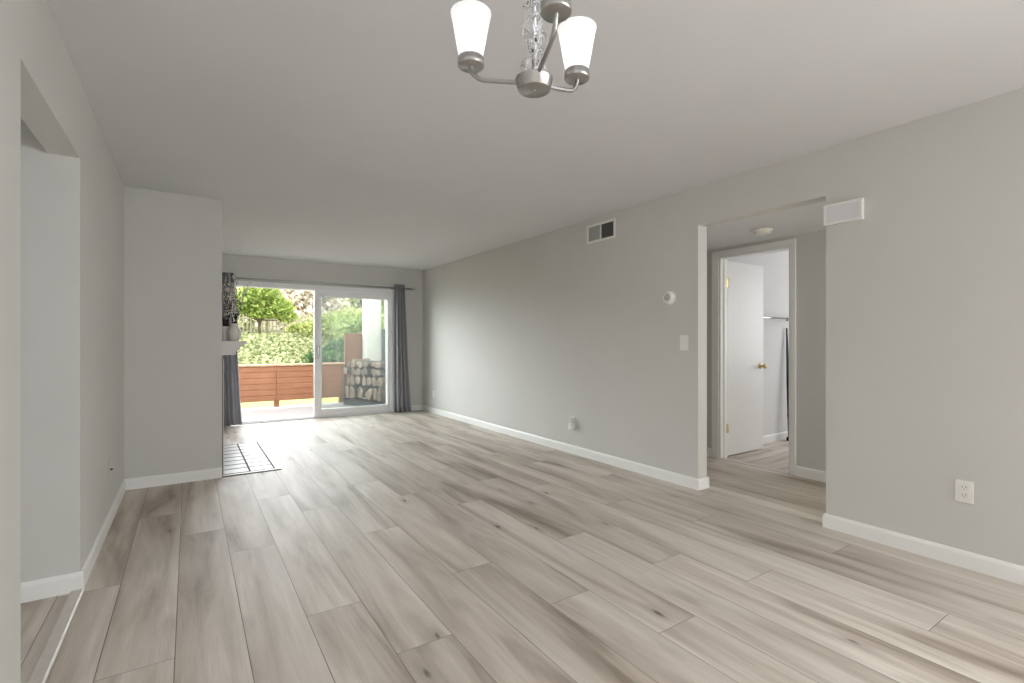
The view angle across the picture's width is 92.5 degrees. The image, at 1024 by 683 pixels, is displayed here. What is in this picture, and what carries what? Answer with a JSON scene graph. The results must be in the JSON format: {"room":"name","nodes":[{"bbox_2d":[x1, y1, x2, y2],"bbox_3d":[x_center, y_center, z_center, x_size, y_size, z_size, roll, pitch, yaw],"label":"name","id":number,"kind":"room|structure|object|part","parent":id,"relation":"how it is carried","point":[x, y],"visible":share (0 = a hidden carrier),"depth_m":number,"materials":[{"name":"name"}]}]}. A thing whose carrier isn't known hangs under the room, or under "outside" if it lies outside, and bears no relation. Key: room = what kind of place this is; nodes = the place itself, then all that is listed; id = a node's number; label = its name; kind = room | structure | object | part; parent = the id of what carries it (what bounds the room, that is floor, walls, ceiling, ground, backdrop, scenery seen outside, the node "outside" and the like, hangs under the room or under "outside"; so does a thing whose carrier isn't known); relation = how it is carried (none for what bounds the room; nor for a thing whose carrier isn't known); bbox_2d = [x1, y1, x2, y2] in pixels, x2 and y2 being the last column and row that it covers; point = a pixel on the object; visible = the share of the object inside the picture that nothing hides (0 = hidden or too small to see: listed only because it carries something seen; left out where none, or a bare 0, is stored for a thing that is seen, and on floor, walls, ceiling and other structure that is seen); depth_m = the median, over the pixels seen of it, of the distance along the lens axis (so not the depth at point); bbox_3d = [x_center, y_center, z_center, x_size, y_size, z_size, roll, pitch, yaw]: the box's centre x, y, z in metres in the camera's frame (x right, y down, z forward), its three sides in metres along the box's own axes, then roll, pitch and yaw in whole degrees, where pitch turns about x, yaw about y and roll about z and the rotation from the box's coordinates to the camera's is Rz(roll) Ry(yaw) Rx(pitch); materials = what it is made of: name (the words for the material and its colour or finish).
{"room":"empty living room","nodes":[
{"label":"empty living room","id":0,"kind":"room"},
{"bbox_2d":[21,119,47,582],"bbox_3d":[-1.531,-0.010,-1.177,2.748,2.400,6.721,0,0,-33],"label":"wall","id":1,"kind":"structure","parent":0,"point":[34,158],"depth_m":2.26,"materials":[{"name":"paint"}]},
{"bbox_2d":[21,479,125,602],"bbox_3d":[-1.953,1.145,-0.329,2.777,0.089,8.400,0,0,-33],"label":"baseboard","id":2,"kind":"structure","parent":1,"relation":"attached to","point":[58,585],"depth_m":2.33,"materials":[{"name":"wood"}]},
{"bbox_2d":[0,0,123,682],"bbox_3d":[-1.690,-0.030,1.665,0.115,2.440,11.440,0,0,-33],"label":"wall","id":3,"kind":"structure","parent":0,"point":[40,85],"depth_m":2.31,"materials":[{"name":"paint"}]},
{"bbox_2d":[27,589,83,682],"bbox_3d":[-1.805,1.185,1.927,0.054,0.009,0.979,0,0,-33],"label":"trim","id":4,"kind":"structure","parent":3,"relation":"attached to","point":[42,668],"depth_m":1.95,"materials":[{"name":"wood"}]},
{"bbox_2d":[109,458,112,477],"bbox_3d":[-2.635,0.825,3.221,0.018,0.118,0.075,0,0,-33],"label":"cable jack","id":5,"kind":"object","parent":3,"relation":"attached to","point":[110,469],"visible":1,"depth_m":3.22,"materials":[{"name":"paint"}]},
{"bbox_3d":[-2.640,0.825,3.218,0.006,0.118,0.075,0,0,-33],"label":"plate","id":6,"kind":"part","parent":5,"relation":"part of","materials":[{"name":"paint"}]},
{"bbox_2d":[124,186,221,478],"bbox_3d":[-3.315,-0.030,4.851,0.679,2.440,1.750,0,0,-33],"label":"wall","id":7,"kind":"structure","parent":0,"point":[173,241],"depth_m":4.11,"materials":[{"name":"paint"}]},
{"bbox_2d":[125,467,221,489],"bbox_3d":[-2.829,1.145,4.115,0.679,0.089,0.014,0,0,-33],"label":"baseboard","id":8,"kind":"structure","parent":7,"relation":"attached to","point":[205,474],"depth_m":4.10,"materials":[{"name":"wood"}]},
{"bbox_2d":[222,358,223,475],"bbox_3d":[-3.150,0.663,4.810,0.502,1.036,1.444,0,0,-33],"label":"fireplace surround","id":9,"kind":"object","parent":7,"relation":"attached to","point":[222,358],"visible":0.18,"depth_m":4.33,"materials":[{"name":"paint"}]},
{"bbox_2d":[222,341,246,354],"bbox_3d":[-2.877,0.055,4.990,0.202,0.126,1.360,0,0,-33],"label":"mantel shelf","id":10,"kind":"object","parent":7,"relation":"attached to","point":[228,347],"visible":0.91,"depth_m":4.41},
{"bbox_2d":[222,326,229,340],"bbox_3d":[-2.676,-0.076,4.584,0.084,0.136,0.084,0,0,-33],"label":"vase","id":11,"kind":"object","parent":10,"relation":"on","point":[224,328],"visible":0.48,"depth_m":4.55,"materials":[{"name":"ceramic"}]},
{"bbox_2d":[222,317,228,326],"bbox_3d":[-2.676,-0.173,4.584,0.056,0.120,0.054,0,0,-33],"label":"bundle","id":12,"kind":"object","parent":11,"relation":"in","point":[225,322],"visible":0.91,"depth_m":4.57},
{"bbox_2d":[224,287,228,319],"bbox_3d":[-2.664,-0.312,4.571,0.103,0.387,0.034,0,0,44],"label":"branch","id":13,"kind":"object","parent":11,"relation":"in","point":[226,287],"visible":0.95,"depth_m":4.56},
{"bbox_2d":[227,323,240,340],"bbox_3d":[-2.571,-0.089,4.540,0.113,0.162,0.113,0,0,-33],"label":"round vase","id":14,"kind":"object","parent":10,"relation":"on","point":[234,331],"visible":0.9,"depth_m":4.50,"materials":[{"name":"ceramic"}]},
{"bbox_2d":[229,283,233,321],"bbox_3d":[-2.588,-0.346,4.527,0.050,0.415,0.045,0,0,-33],"label":"branch","id":15,"kind":"object","parent":14,"relation":"in","point":[231,283],"visible":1,"depth_m":4.52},
{"bbox_2d":[230,278,238,322],"bbox_3d":[-2.581,-0.368,4.535,0.088,0.459,0.048,0,0,2],"label":"branch","id":16,"kind":"object","parent":14,"relation":"in","point":[238,278],"visible":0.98,"depth_m":4.53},
{"bbox_2d":[232,314,236,323],"bbox_3d":[-2.571,-0.199,4.540,0.044,0.120,0.043,0,0,-33],"label":"bundle","id":17,"kind":"object","parent":14,"relation":"in","point":[235,316],"visible":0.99,"depth_m":4.53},
{"bbox_2d":[231,284,237,319],"bbox_3d":[-2.563,-0.340,4.538,0.106,0.403,0.045,0,0,43],"label":"branch","id":18,"kind":"object","parent":14,"relation":"in","point":[235,284],"visible":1,"depth_m":4.53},
{"bbox_2d":[232,288,242,319],"bbox_3d":[-2.555,-0.319,4.572,0.029,0.362,0.127,0,0,18],"label":"branch","id":19,"kind":"object","parent":14,"relation":"in","point":[233,288],"visible":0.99,"depth_m":4.52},
{"bbox_2d":[232,276,248,317],"bbox_3d":[-2.527,-0.377,4.569,0.142,0.478,0.023,0,0,-41],"label":"branch","id":20,"kind":"object","parent":14,"relation":"in","point":[232,276],"visible":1,"depth_m":4.56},
{"bbox_2d":[237,280,251,315],"bbox_3d":[-2.505,-0.358,4.561,0.147,0.441,0.048,0,0,-21],"label":"branch","id":21,"kind":"object","parent":14,"relation":"in","point":[251,280],"visible":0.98,"depth_m":4.56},
{"bbox_2d":[222,254,422,411],"bbox_3d":[-3.221,-0.030,7.596,4.087,2.440,0.150,0,0,-33],"label":"wall","id":22,"kind":"structure","parent":0,"point":[243,266],"depth_m":8.04,"materials":[{"name":"paint"}]},
{"bbox_2d":[234,280,393,423],"bbox_3d":[-3.048,0.152,7.667,2.450,2.075,0.183,0,0,-33],"label":"door","id":23,"kind":"structure","parent":22,"relation":"in","point":[320,291],"depth_m":7.78,"materials":[{"name":"white plastic"}]},
{"bbox_3d":[-2.573,0.177,7.968,1.225,1.965,0.034,0,0,-33],"label":"sliding panel","id":24,"kind":"part","parent":23,"relation":"part of","materials":[{"name":"glass"}]},
{"bbox_3d":[-2.576,0.177,8.033,1.160,1.965,0.034,0,0,-33],"label":"fixed panel","id":25,"kind":"part","parent":23,"relation":"part of","materials":[{"name":"glass"}]},
{"bbox_2d":[222,276,414,290],"bbox_3d":[-3.021,-0.908,7.572,3.194,0.080,0.110,0,0,-33],"label":"curtain rod","id":26,"kind":"object","parent":22,"relation":"attached to","point":[321,283],"visible":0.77,"depth_m":7.54,"materials":[{"name":"silver metal"}]},
{"bbox_2d":[222,272,241,425],"bbox_3d":[-4.030,0.102,6.872,0.435,2.153,0.083,0,0,-33],"label":"curtain","id":27,"kind":"object","parent":26,"relation":"hanging from","point":[232,404],"visible":0.35,"depth_m":6.90,"materials":[{"name":"grey fabric"}]},
{"bbox_2d":[394,284,411,411],"bbox_3d":[-1.845,0.102,8.312,0.304,2.153,0.099,0,0,-33],"label":"curtain","id":28,"kind":"object","parent":26,"relation":"hanging from","point":[402,382],"visible":1,"depth_m":8.28,"materials":[{"name":"grey fabric"}]},
{"bbox_2d":[403,405,421,411],"bbox_3d":[-3.176,1.145,7.528,3.857,0.089,0.014,0,0,-33],"label":"baseboard","id":29,"kind":"structure","parent":22,"relation":"attached to","point":[414,407],"depth_m":8.52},
{"bbox_2d":[21,410,1023,682],"bbox_3d":[0.888,1.250,3.376,11.600,0.120,11.460,0,0,-33],"label":"floor","id":30,"kind":"structure","parent":0,"point":[418,546],"depth_m":2.43,"materials":[{"name":"grey wood"}]},
{"bbox_2d":[222,441,281,476],"bbox_3d":[-2.761,1.187,5.067,0.478,0.010,1.500,0,0,-33],"label":"tile hearth","id":31,"kind":"object","parent":30,"relation":"on","point":[254,457],"visible":0.85,"depth_m":4.93,"materials":[{"name":"tile"}]},
{"bbox_2d":[786,328,788,440],"bbox_3d":[3.348,0.509,5.934,0.114,1.360,0.104,0,0,-33],"label":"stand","id":32,"kind":"object","parent":30,"relation":"on","point":[787,351],"visible":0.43,"depth_m":5.95,"materials":[{"name":"black metal"}]},
{"bbox_2d":[46,0,1023,270],"bbox_3d":[-0.073,-1.310,2.821,4.087,0.120,11.590,0,0,-33],"label":"ceiling","id":33,"kind":"structure","parent":0,"point":[352,132],"depth_m":2.52,"materials":[{"name":"paint"}]},
{"bbox_2d":[451,0,595,97],"bbox_3d":[0.088,-0.953,1.284,0.392,0.594,0.405,0,0,-33],"label":"chandelier","id":34,"kind":"object","parent":33,"relation":"hanging from","point":[470,18],"visible":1,"depth_m":1.29,"materials":[{"name":"glass"}]},
{"bbox_3d":[-0.112,-0.831,1.330,0.110,0.121,0.110,0,0,-33],"label":"lamp shade","id":35,"kind":"part","parent":34,"relation":"part of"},
{"bbox_3d":[-0.048,-0.714,1.312,0.144,0.072,0.012,0,0,17],"label":"arm","id":36,"kind":"part","parent":34,"relation":"part of","materials":[{"name":"silver metal"}]},
{"bbox_3d":[0.058,-0.958,1.280,0.012,0.525,0.012,0,0,-33],"label":"stem","id":37,"kind":"part","parent":34,"relation":"part of","materials":[{"name":"silver metal"}]},
{"bbox_3d":[0.084,-0.714,1.176,0.012,0.072,0.138,0,0,-14],"label":"arm","id":38,"kind":"part","parent":34,"relation":"part of","materials":[{"name":"silver metal"}]},
{"bbox_3d":[0.138,-0.714,1.353,0.139,0.072,0.012,0,0,-42],"label":"arm","id":39,"kind":"part","parent":34,"relation":"part of","materials":[{"name":"silver metal"}]},
{"bbox_3d":[0.185,-0.831,1.395,0.110,0.121,0.110,0,0,-33],"label":"lamp shade","id":40,"kind":"part","parent":34,"relation":"part of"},
{"bbox_2d":[384,87,1023,565],"bbox_3d":[1.080,-0.235,4.694,0.150,2.950,13.450,0,0,-33],"label":"wall","id":41,"kind":"structure","parent":0,"point":[925,291],"depth_m":3.04,"materials":[{"name":"paint"}]},
{"bbox_2d":[568,417,573,429],"bbox_3d":[0.627,0.865,5.208,0.042,0.130,0.056,0,0,-33],"label":"plug","id":42,"kind":"object","parent":41,"relation":"attached to","point":[570,424],"visible":1,"depth_m":5.20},
{"bbox_2d":[587,218,615,243],"bbox_3d":[0.881,-1.095,4.865,0.012,0.186,0.400,0,0,-33],"label":"air vent","id":43,"kind":"object","parent":41,"relation":"in","point":[605,230],"visible":1,"depth_m":4.85,"materials":[{"name":"metal"}]},
{"bbox_2d":[663,291,674,304],"bbox_3d":[1.325,-0.377,4.161,0.046,0.116,0.116,0,0,-33],"label":"thermostat","id":44,"kind":"object","parent":41,"relation":"attached to","point":[669,296],"visible":1,"depth_m":4.14,"materials":[{"name":"plastic"}]},
{"bbox_2d":[680,335,687,349],"bbox_3d":[1.421,0.007,4.048,0.010,0.124,0.080,0,0,-33],"label":"light switch","id":45,"kind":"object","parent":41,"relation":"attached to","point":[683,338],"visible":1,"depth_m":4.04,"materials":[{"name":"plastic"}]},
{"bbox_2d":[422,405,1023,584],"bbox_3d":[1.627,1.145,3.851,0.143,0.089,11.440,0,0,-33],"label":"baseboard","id":46,"kind":"structure","parent":41,"relation":"attached to","point":[1004,570],"depth_m":3.01,"materials":[{"name":"wood"}]},
{"bbox_2d":[824,198,863,225],"bbox_3d":[2.064,-0.808,3.053,0.031,0.128,0.216,0,0,-33],"label":"door chime","id":47,"kind":"object","parent":41,"relation":"attached to","point":[850,210],"visible":1,"depth_m":3.04,"materials":[{"name":"plastic"}]},
{"bbox_3d":[2.054,-0.808,3.047,0.002,0.100,0.188,0,0,-33],"label":"panel","id":48,"kind":"part","parent":47,"relation":"part of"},
{"bbox_2d":[955,479,973,503],"bbox_3d":[2.385,0.789,2.586,0.010,0.118,0.075,0,0,-33],"label":"wall outlet","id":49,"kind":"object","parent":41,"relation":"attached to","point":[964,490],"visible":1,"depth_m":2.58,"materials":[{"name":"plastic"}]},
{"bbox_2d":[959,484,967,490],"bbox_3d":[2.383,0.768,2.584,0.005,0.031,0.034,0,0,-33],"label":"socket","id":50,"kind":"object","parent":49,"relation":"attached to","point":[962,487],"depth_m":2.58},
{"bbox_2d":[959,492,967,498],"bbox_3d":[2.383,0.810,2.584,0.005,0.031,0.034,0,0,-33],"label":"socket","id":51,"kind":"object","parent":49,"relation":"attached to","point":[962,495],"depth_m":2.58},
{"bbox_2d":[728,250,788,435],"bbox_3d":[4.616,-0.030,4.839,3.765,2.440,3.600,0,0,-33],"label":"wall","id":52,"kind":"structure","parent":0,"point":[775,265],"depth_m":5.89,"materials":[{"name":"paint"}]},
{"bbox_2d":[763,431,787,443],"bbox_3d":[3.666,1.145,6.217,3.635,0.089,0.014,0,0,-33],"label":"baseboard","id":53,"kind":"structure","parent":52,"relation":"attached to","point":[782,435],"depth_m":5.87,"materials":[{"name":"wood"}]},
{"bbox_2d":[763,316,788,320],"bbox_3d":[2.882,-0.274,5.653,1.335,0.064,0.092,0,0,-33],"label":"rail","id":54,"kind":"object","parent":52,"relation":"attached to","point":[787,318],"visible":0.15,"depth_m":5.76,"materials":[{"name":"silver metal"}]},
{"bbox_2d":[707,230,825,470],"bbox_3d":[2.666,-0.030,4.273,0.115,2.440,5.000,0,0,-33],"label":"wall","id":55,"kind":"structure","parent":0,"point":[810,247],"depth_m":4.28,"materials":[{"name":"paint"}]},
{"bbox_2d":[712,238,795,475],"bbox_3d":[2.629,0.134,4.943,0.818,2.113,0.856,0,0,-33],"label":"door","id":56,"kind":"structure","parent":55,"relation":"in","point":[737,288],"depth_m":5.10,"materials":[{"name":"white wood"}]},
{"bbox_3d":[2.741,0.265,5.426,0.098,0.062,0.173,0,0,-33],"label":"knob","id":57,"kind":"part","parent":56,"relation":"part of","materials":[{"name":"gold metal"}]},
{"bbox_2d":[719,458,788,473],"bbox_3d":[2.329,1.187,4.715,0.060,0.006,0.710,0,0,-33],"label":"trim","id":58,"kind":"structure","parent":55,"relation":"attached to","point":[731,460],"depth_m":4.70,"materials":[{"name":"wood"}]},
{"bbox_2d":[707,447,825,481],"bbox_3d":[2.612,1.145,4.237,0.014,0.089,5.000,0,0,-33],"label":"baseboard","id":59,"kind":"structure","parent":55,"relation":"attached to","point":[809,473],"depth_m":4.27,"materials":[{"name":"wood"}]},
{"bbox_2d":[707,201,825,250],"bbox_3d":[2.207,-1.025,3.970,0.985,0.140,5.000,0,0,-33],"label":"ceiling","id":60,"kind":"structure","parent":0,"point":[808,218],"depth_m":4.05,"materials":[{"name":"paint"}]},
{"bbox_2d":[752,228,772,234],"bbox_3d":[2.135,-0.935,4.174,0.156,0.040,0.156,0,0,-33],"label":"smoke detector","id":61,"kind":"object","parent":60,"relation":"attached to","point":[761,231],"visible":1,"depth_m":4.13,"materials":[{"name":"plastic"}]},
{"label":"outside","id":62,"kind":"structure","parent":0,"visible":0},
{"bbox_2d":[241,323,308,345],"bbox_3d":[-8.712,-1.589,31.386,48.000,5.779,34.000,0,0,-33],"label":"hillside","id":63,"kind":"structure","parent":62,"point":[256,328],"depth_m":25.52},
{"bbox_2d":[236,287,257,332],"bbox_3d":[-13.232,-2.326,24.792,4.064,3.833,2.604,0,0,-33],"label":"tree","id":64,"kind":"object","parent":63,"relation":"on","point":[241,315],"visible":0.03,"depth_m":24.25,"materials":[{"name":"green plant"}]},
{"bbox_2d":[235,287,299,332],"bbox_3d":[-10.142,-1.291,19.892,2.938,2.414,1.618,0,0,-33],"label":"broad tree","id":65,"kind":"object","parent":63,"relation":"on","point":[262,303],"visible":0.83,"depth_m":19.64,"materials":[{"name":"green plant"}]},
{"bbox_2d":[237,310,307,334],"bbox_3d":[-10.767,-0.848,21.251,3.650,1.449,0.162,0,0,-33],"label":"fence","id":66,"kind":"object","parent":63,"relation":"on","point":[301,311],"visible":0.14,"depth_m":21.29,"materials":[{"name":"wood"}]},
{"bbox_2d":[255,289,295,332],"bbox_3d":[-11.211,-1.991,24.772,2.990,3.590,2.808,0,0,-15],"label":"tree","id":67,"kind":"object","parent":63,"relation":"on","point":[274,322],"visible":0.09,"depth_m":23.78,"materials":[{"name":"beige plant"}]},
{"bbox_2d":[238,332,333,366],"bbox_3d":[-5.909,0.426,17.291,9.210,1.745,7.545,0,0,-33],"label":"ground cover","id":68,"kind":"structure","parent":63,"relation":"on","point":[272,349],"depth_m":16.36,"materials":[{"name":"green plant"}]},
{"bbox_2d":[285,322,313,334],"bbox_3d":[-8.654,-0.474,20.119,1.263,0.758,1.080,0,0,-33],"label":"shrub","id":69,"kind":"object","parent":63,"relation":"on","point":[293,327],"visible":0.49,"depth_m":19.76,"materials":[{"name":"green plant"}]},
{"bbox_2d":[282,289,350,334],"bbox_3d":[-9.737,-1.750,24.578,3.829,3.168,2.574,0,0,-33],"label":"tree","id":70,"kind":"object","parent":63,"relation":"on","point":[303,300],"visible":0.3,"depth_m":23.83,"materials":[{"name":"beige plant"}]},
{"bbox_2d":[301,350,343,364],"bbox_3d":[-5.529,0.619,14.592,1.323,0.864,1.360,0,0,-33],"label":"shrub","id":71,"kind":"object","parent":63,"relation":"on","point":[333,356],"visible":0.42,"depth_m":14.33,"materials":[{"name":"green plant"}]},
{"bbox_2d":[298,309,360,337],"bbox_3d":[-7.141,-0.635,19.959,2.910,1.406,1.926,0,0,-33],"label":"shrub","id":72,"kind":"object","parent":63,"relation":"on","point":[326,316],"visible":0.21,"depth_m":19.48,"materials":[{"name":"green plant"}]},
{"bbox_2d":[322,338,343,353],"bbox_3d":[-5.314,0.327,15.674,1.681,1.007,1.562,0,0,-33],"label":"shrub","id":73,"kind":"object","parent":63,"relation":"on","point":[338,344],"visible":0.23,"depth_m":15.37,"materials":[{"name":"green plant"}]},
{"bbox_2d":[338,298,361,317],"bbox_3d":[-8.978,-2.258,27.582,4.019,3.677,2.783,0,0,-33],"label":"tree","id":74,"kind":"object","parent":63,"relation":"on","point":[356,303],"visible":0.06,"depth_m":27.34,"materials":[{"name":"green plant"}]},
{"bbox_2d":[322,305,383,339],"bbox_3d":[-6.035,-0.577,19.362,2.697,1.738,2.243,0,0,-33],"label":"shrub","id":75,"kind":"object","parent":63,"relation":"on","point":[357,311],"visible":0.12,"depth_m":18.91,"materials":[{"name":"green plant"}]},
{"bbox_2d":[330,315,383,339],"bbox_3d":[-5.254,-0.282,17.920,2.669,1.435,1.579,0,0,-14],"label":"shrub","id":76,"kind":"object","parent":63,"relation":"on","point":[352,326],"visible":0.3,"depth_m":17.48,"materials":[{"name":"green plant"}]},
{"bbox_2d":[381,300,383,323],"bbox_3d":[-8.047,-2.523,29.342,2.720,3.792,3.266,0,0,42],"label":"tree","id":77,"kind":"object","parent":63,"relation":"on","point":[382,301],"visible":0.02,"depth_m":28.54,"materials":[{"name":"green plant"}]},
{"bbox_3d":[-2.848,0.964,9.583,0.116,0.250,0.357,0,0,34],"label":"log","id":78,"kind":"object","parent":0,"visible":0},
{"bbox_2d":[355,376,362,383],"bbox_3d":[-2.852,0.741,9.586,0.152,0.160,0.409,0,0,34],"label":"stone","id":79,"kind":"object","parent":78,"relation":"on","point":[358,380],"visible":0.3,"depth_m":9.42,"materials":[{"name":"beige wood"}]},
{"bbox_2d":[355,368,363,374],"bbox_3d":[-2.845,0.565,9.580,0.169,0.154,0.431,0,0,34],"label":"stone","id":80,"kind":"object","parent":79,"relation":"on","point":[358,370],"visible":0.26,"depth_m":9.41,"materials":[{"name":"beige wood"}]},
{"bbox_2d":[356,360,371,367],"bbox_3d":[-2.837,0.429,9.578,0.196,0.137,0.374,0,0,34],"label":"log","id":81,"kind":"object","parent":80,"relation":"on","point":[359,364],"visible":0.5,"depth_m":9.43,"materials":[{"name":"beige wood"}]},
{"bbox_3d":[-3.090,0.747,9.748,0.134,0.145,0.378,0,0,34],"label":"log","id":82,"kind":"object","parent":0,"visible":0},
{"bbox_2d":[344,367,351,373],"bbox_3d":[-3.132,0.563,9.774,0.127,0.133,0.460,0,0,34],"label":"log","id":83,"kind":"object","parent":82,"relation":"on","point":[347,370],"visible":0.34,"depth_m":9.60,"materials":[{"name":"beige wood"}]},
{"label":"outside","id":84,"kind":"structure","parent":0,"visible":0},
{"bbox_2d":[241,397,337,407],"bbox_3d":[-2.711,1.520,13.197,70.000,0.440,4.179,0,0,-33],"label":"lawn","id":85,"kind":"structure","parent":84,"point":[331,399],"depth_m":10.53,"materials":[{"name":"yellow plant"}]},
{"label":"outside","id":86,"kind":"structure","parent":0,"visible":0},
{"bbox_2d":[241,402,351,421],"bbox_3d":[-4.077,1.315,8.457,8.500,0.150,2.230,0,0,-33],"label":"patio slab","id":87,"kind":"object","parent":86,"point":[303,410],"visible":0.22,"depth_m":8.74,"materials":[{"name":"concrete"}]},
{"bbox_2d":[238,362,344,406],"bbox_3d":[-5.713,0.832,8.649,5.380,0.814,0.150,0,0,-33],"label":"railing","id":88,"kind":"object","parent":87,"relation":"on","point":[275,383],"visible":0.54,"depth_m":9.48,"materials":[{"name":"brown wood"}]},
{"bbox_3d":[-5.360,0.794,8.841,1.997,0.662,0.026,0,0,-33],"label":"board panel","id":89,"kind":"part","parent":88,"relation":"part of","materials":[{"name":"brown wood"}]},
{"bbox_3d":[-4.540,0.847,9.440,0.100,0.784,0.070,0,0,-33],"label":"post","id":90,"kind":"part","parent":88,"relation":"part of","materials":[{"name":"brown wood"}]},
{"bbox_3d":[-5.713,0.440,8.649,5.380,0.030,0.150,0,0,-33],"label":"cap rail","id":91,"kind":"part","parent":88,"relation":"part of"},
{"bbox_3d":[-4.016,0.794,9.727,1.207,0.662,0.026,0,0,-33],"label":"board panel","id":92,"kind":"part","parent":88,"relation":"part of","materials":[{"name":"brown wood"}]},
{"bbox_3d":[-3.525,0.847,10.108,0.100,0.784,0.070,0,0,-33],"label":"post","id":93,"kind":"part","parent":88,"relation":"part of","materials":[{"name":"brown wood"}]},
{"bbox_2d":[344,333,361,399],"bbox_3d":[-3.274,0.527,10.277,0.475,1.424,0.045,0,0,-33],"label":"panel","id":94,"kind":"object","parent":87,"relation":"on","point":[352,341],"visible":0.23,"depth_m":10.22,"materials":[{"name":"wood"}]},
{"bbox_2d":[342,364,385,405],"bbox_3d":[-2.722,0.840,9.485,1.233,0.800,0.420,0,0,34],"label":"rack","id":95,"kind":"object","parent":87,"relation":"on","point":[358,402],"visible":0.38,"depth_m":9.55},
{"bbox_2d":[345,384,359,397],"bbox_3d":[-3.126,0.973,9.772,0.141,0.265,0.407,0,0,34],"label":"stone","id":96,"kind":"object","parent":95,"relation":"in","point":[347,388],"visible":0.31,"depth_m":9.60,"materials":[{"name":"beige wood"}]},
{"bbox_2d":[350,384,364,397],"bbox_3d":[-2.986,0.975,9.676,0.175,0.262,0.412,0,0,34],"label":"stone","id":97,"kind":"object","parent":95,"relation":"in","point":[353,389],"visible":0.41,"depth_m":9.52,"materials":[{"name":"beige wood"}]},
{"bbox_2d":[350,375,361,384],"bbox_3d":[-2.968,0.738,9.665,0.149,0.198,0.442,0,0,34],"label":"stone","id":98,"kind":"object","parent":97,"relation":"on","point":[353,377],"visible":0.36,"depth_m":9.49,"materials":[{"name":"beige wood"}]},
{"bbox_3d":[-2.993,0.567,9.682,0.148,0.138,0.359,0,0,34],"label":"log","id":99,"kind":"object","parent":98,"relation":"on","visible":0},
{"bbox_2d":[351,358,369,367],"bbox_3d":[-2.976,0.415,9.670,0.150,0.182,0.408,0,0,34],"label":"log","id":100,"kind":"object","parent":99,"relation":"on","point":[353,361],"visible":0.62,"depth_m":9.53,"materials":[{"name":"beige wood"}]},
{"bbox_2d":[358,386,378,397],"bbox_3d":[-2.767,0.958,9.528,0.161,0.231,0.470,0,0,34],"label":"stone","id":101,"kind":"object","parent":95,"relation":"in","point":[364,389],"visible":0.43,"depth_m":9.35,"materials":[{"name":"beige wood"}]},
{"bbox_2d":[362,376,373,385],"bbox_3d":[-2.708,0.736,9.487,0.148,0.208,0.400,0,0,34],"label":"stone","id":102,"kind":"object","parent":101,"relation":"on","point":[364,382],"visible":0.37,"depth_m":9.33,"materials":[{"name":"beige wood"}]},
{"bbox_2d":[361,367,377,375],"bbox_3d":[-2.667,0.571,9.461,0.206,0.178,0.465,0,0,34],"label":"log","id":103,"kind":"object","parent":102,"relation":"on","point":[366,371],"visible":0.49,"depth_m":9.29,"materials":[{"name":"beige wood"}]},
{"bbox_2d":[363,361,380,367],"bbox_3d":[-2.663,0.429,9.457,0.181,0.126,0.421,0,0,34],"label":"log","id":104,"kind":"object","parent":103,"relation":"on","point":[365,364],"visible":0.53,"depth_m":9.30,"materials":[{"name":"beige wood"}]},
{"bbox_2d":[365,388,373,400],"bbox_3d":[-2.599,0.990,9.416,0.233,0.241,0.388,0,0,34],"label":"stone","id":105,"kind":"object","parent":95,"relation":"in","point":[369,394],"visible":0.36,"depth_m":9.25,"materials":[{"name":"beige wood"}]},
{"bbox_2d":[366,377,372,385],"bbox_3d":[-2.595,0.741,9.411,0.172,0.177,0.398,0,0,34],"label":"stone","id":106,"kind":"object","parent":105,"relation":"on","point":[369,379],"visible":0.28,"depth_m":9.26,"materials":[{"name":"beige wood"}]},
{"bbox_2d":[373,387,379,399],"bbox_3d":[-2.467,0.979,9.324,0.115,0.247,0.370,0,0,34],"label":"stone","id":107,"kind":"object","parent":95,"relation":"in","point":[375,390],"visible":0.23,"depth_m":9.18,"materials":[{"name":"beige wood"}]},
{"bbox_2d":[372,376,383,385],"bbox_3d":[-2.469,0.734,9.325,0.136,0.194,0.409,0,0,34],"label":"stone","id":108,"kind":"object","parent":107,"relation":"on","point":[374,379],"visible":0.33,"depth_m":9.16,"materials":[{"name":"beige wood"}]},
{"bbox_2d":[371,368,384,375],"bbox_3d":[-2.491,0.573,9.341,0.191,0.142,0.380,0,0,34],"label":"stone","id":109,"kind":"object","parent":108,"relation":"on","point":[373,371],"visible":0.38,"depth_m":9.19,"materials":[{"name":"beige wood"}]},
{"bbox_2d":[376,387,384,401],"bbox_3d":[-2.359,0.973,9.251,0.128,0.281,0.417,0,0,34],"label":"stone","id":110,"kind":"object","parent":95,"relation":"in","point":[381,391],"visible":0.38,"depth_m":9.08,"materials":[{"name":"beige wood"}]},
{"bbox_2d":[376,376,384,386],"bbox_3d":[-2.350,0.733,9.245,0.183,0.181,0.422,0,0,34],"label":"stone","id":111,"kind":"object","parent":110,"relation":"on","point":[380,382],"visible":0.37,"depth_m":9.06,"materials":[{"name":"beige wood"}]},
{"bbox_2d":[376,369,384,375],"bbox_3d":[-2.352,0.575,9.246,0.142,0.136,0.442,0,0,34],"label":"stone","id":112,"kind":"object","parent":111,"relation":"on","point":[380,372],"visible":0.37,"depth_m":9.09,"materials":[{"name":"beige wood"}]},
{"bbox_2d":[374,361,385,367],"bbox_3d":[-2.359,0.430,9.253,0.190,0.139,0.449,0,0,34],"label":"log","id":113,"kind":"object","parent":112,"relation":"on","point":[376,364],"visible":0.44,"depth_m":9.09,"materials":[{"name":"beige wood"}]},
{"bbox_2d":[362,299,380,398],"bbox_3d":[-2.940,-0.485,10.279,0.315,3.450,0.280,0,0,-33],"label":"wall","id":114,"kind":"structure","parent":87,"relation":"on","point":[371,308],"depth_m":10.17,"materials":[{"name":"white paint"}]},
{"bbox_2d":[381,329,384,386],"bbox_3d":[-2.680,0.485,10.198,0.060,1.510,0.080,0,0,-33],"label":"post","id":115,"kind":"object","parent":87,"relation":"on","point":[382,330],"visible":0.44,"depth_m":10.17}
]}

